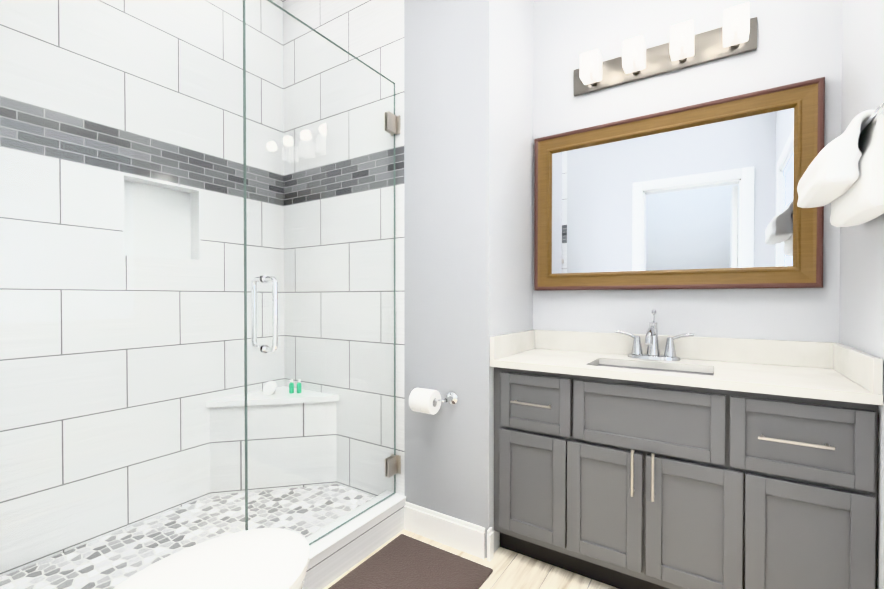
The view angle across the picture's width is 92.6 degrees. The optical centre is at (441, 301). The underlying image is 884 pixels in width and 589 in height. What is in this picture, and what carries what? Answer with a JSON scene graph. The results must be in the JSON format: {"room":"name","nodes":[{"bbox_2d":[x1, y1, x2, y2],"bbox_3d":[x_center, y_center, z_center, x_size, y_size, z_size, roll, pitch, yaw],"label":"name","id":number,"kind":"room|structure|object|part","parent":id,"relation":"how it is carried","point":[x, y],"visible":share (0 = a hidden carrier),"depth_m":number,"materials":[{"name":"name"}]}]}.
{"room":"bathroom","nodes":[
{"label":"bathroom","id":0,"kind":"room"},
{"bbox_2d":[0,0,283,576],"bbox_3d":[-1.518,-0.396,1.891,0.120,3.050,1.794,0,1,33],"label":"wall","id":1,"kind":"structure","parent":0,"point":[58,409],"depth_m":1.91,"materials":[{"name":"tile"}]},
{"bbox_2d":[123,174,199,260],"bbox_3d":[-1.384,-0.395,2.070,0.090,0.365,0.340,0,1,33],"label":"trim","id":2,"kind":"structure","parent":1,"relation":"attached to","point":[195,250],"depth_m":2.19,"materials":[{"name":"white tile"}]},
{"bbox_2d":[283,0,404,496],"bbox_3d":[-0.600,-0.402,2.435,1.064,3.050,0.120,0,1,33],"label":"wall","id":3,"kind":"structure","parent":0,"point":[370,33],"depth_m":2.31,"materials":[{"name":"tile"}]},
{"bbox_2d":[245,0,400,544],"bbox_3d":[-0.453,-0.061,1.787,0.143,2.052,0.810,0,1,33],"label":"shower glass door","id":4,"kind":"structure","parent":3,"relation":"attached to","point":[391,124],"depth_m":1.71,"materials":[{"name":"clear glass"}]},
{"bbox_2d":[404,0,533,557],"bbox_3d":[0.185,-0.400,2.237,0.468,3.050,0.646,0,1,33],"label":"wall","id":5,"kind":"structure","parent":0,"point":[446,196],"depth_m":1.97,"materials":[{"name":"grey paint"}]},
{"bbox_2d":[409,388,457,414],"bbox_3d":[-0.051,0.456,1.937,0.210,0.108,0.129,0,1,33],"label":"toilet paper holder","id":6,"kind":"object","parent":5,"relation":"attached to","point":[426,401],"visible":1,"depth_m":1.91,"materials":[{"name":"white paper"}]},
{"bbox_2d":[404,502,493,561],"bbox_3d":[0.072,1.072,0.954,1.695,0.133,1.695,0,1,33],"label":"baseboard","id":7,"kind":"structure","parent":5,"relation":"attached to","point":[459,534],"depth_m":1.95,"materials":[{"name":"white paint"}]},
{"bbox_2d":[324,529,617,588],"bbox_3d":[-0.192,1.164,1.429,2.864,0.060,2.440,0,1,33],"label":"floor","id":8,"kind":"structure","parent":0,"point":[512,569],"depth_m":1.76,"materials":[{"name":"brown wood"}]},
{"bbox_2d":[0,484,374,588],"bbox_3d":[-1.085,1.081,1.695,0.836,0.100,1.674,0,1,33],"label":"shower floor","id":9,"kind":"structure","parent":8,"relation":"on","point":[215,506],"depth_m":1.90,"materials":[{"name":"tile"}]},
{"bbox_2d":[206,386,338,494],"bbox_3d":[-0.908,0.775,2.290,0.480,0.500,0.480,0,1,33],"label":"shower bench","id":10,"kind":"object","parent":9,"relation":"on","point":[231,440],"depth_m":2.30,"materials":[{"name":"tile"}]},
{"bbox_2d":[263,379,301,394],"bbox_3d":[-0.938,0.484,2.417,0.210,0.078,0.171,0,1,33],"label":"toiletries","id":11,"kind":"object","parent":10,"relation":"on","point":[272,387],"depth_m":2.41,"materials":[{"name":"white"}]},
{"bbox_2d":[114,528,309,588],"bbox_3d":[-0.661,0.738,0.920,0.400,0.802,0.836,0,1,33],"label":"toilet","id":12,"kind":"object","parent":8,"relation":"on","point":[270,558],"visible":1,"depth_m":1.10,"materials":[{"name":"white ceramic"}]},
{"bbox_2d":[302,490,405,588],"bbox_3d":[-0.686,1.054,1.435,0.126,0.160,1.674,0,1,33],"label":"shower curb","id":13,"kind":"object","parent":8,"relation":"on","point":[334,555],"depth_m":1.82,"materials":[{"name":"tile"}]},
{"bbox_2d":[0,0,246,588],"bbox_3d":[-0.910,-0.052,1.086,0.040,2.057,0.862,0,1,33],"label":"glass","id":14,"kind":"object","parent":13,"relation":"on","point":[244,250],"visible":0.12,"depth_m":1.17,"materials":[{"name":"clear glass"}]},
{"bbox_2d":[328,534,492,588],"bbox_3d":[-0.199,1.124,1.579,0.490,0.016,0.765,0,1,33],"label":"bath rug","id":15,"kind":"object","parent":8,"relation":"on","point":[401,561],"visible":0.98,"depth_m":1.75,"materials":[{"name":"brown fabric"}]},
{"bbox_2d":[490,330,882,588],"bbox_3d":[0.859,0.643,1.731,1.224,0.976,0.533,0,1,33],"label":"bathroom vanity","id":16,"kind":"object","parent":8,"relation":"on","point":[622,484],"depth_m":1.50,"materials":[{"name":"grey paint"}]},
{"bbox_2d":[616,310,694,360],"bbox_3d":[0.908,0.144,1.829,0.316,0.218,0.199,0,1,33],"label":"vanity faucet","id":17,"kind":"object","parent":16,"relation":"on","point":[652,343],"visible":1,"depth_m":1.86,"materials":[{"name":"silver metal"}]},
{"bbox_3d":[0.863,0.293,1.733,1.224,0.276,0.518,0,1,33],"label":"bathroom vanity top","id":18,"kind":"part","parent":16,"relation":"part of","materials":[{"name":"white stone"}]},
{"bbox_2d":[533,0,842,342],"bbox_3d":[1.028,-0.397,1.980,1.228,3.050,0.158,0,1,33],"label":"wall","id":19,"kind":"structure","parent":0,"point":[704,195],"depth_m":1.88,"materials":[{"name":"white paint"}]},
{"bbox_2d":[574,2,756,96],"bbox_3d":[0.953,-1.113,1.893,0.746,0.141,0.128,0,1,33],"label":"sconce","id":20,"kind":"object","parent":19,"relation":"attached to","point":[686,47],"visible":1,"depth_m":1.86,"materials":[{"name":"white glass"}]},
{"bbox_2d":[839,0,883,588],"bbox_3d":[0.970,-0.383,0.655,0.120,3.050,2.440,0,1,33],"label":"wall","id":21,"kind":"structure","parent":0,"point":[861,322],"depth_m":1.34,"materials":[{"name":"grey paint"}]},
{"bbox_2d":[797,102,883,226],"bbox_3d":[1.107,-0.349,1.140,0.178,0.244,0.761,0,1,33],"label":"towels","id":22,"kind":"object","parent":21,"relation":"attached to","point":[843,174],"visible":1,"depth_m":1.06,"materials":[{"name":"white fabric"}]}
]}

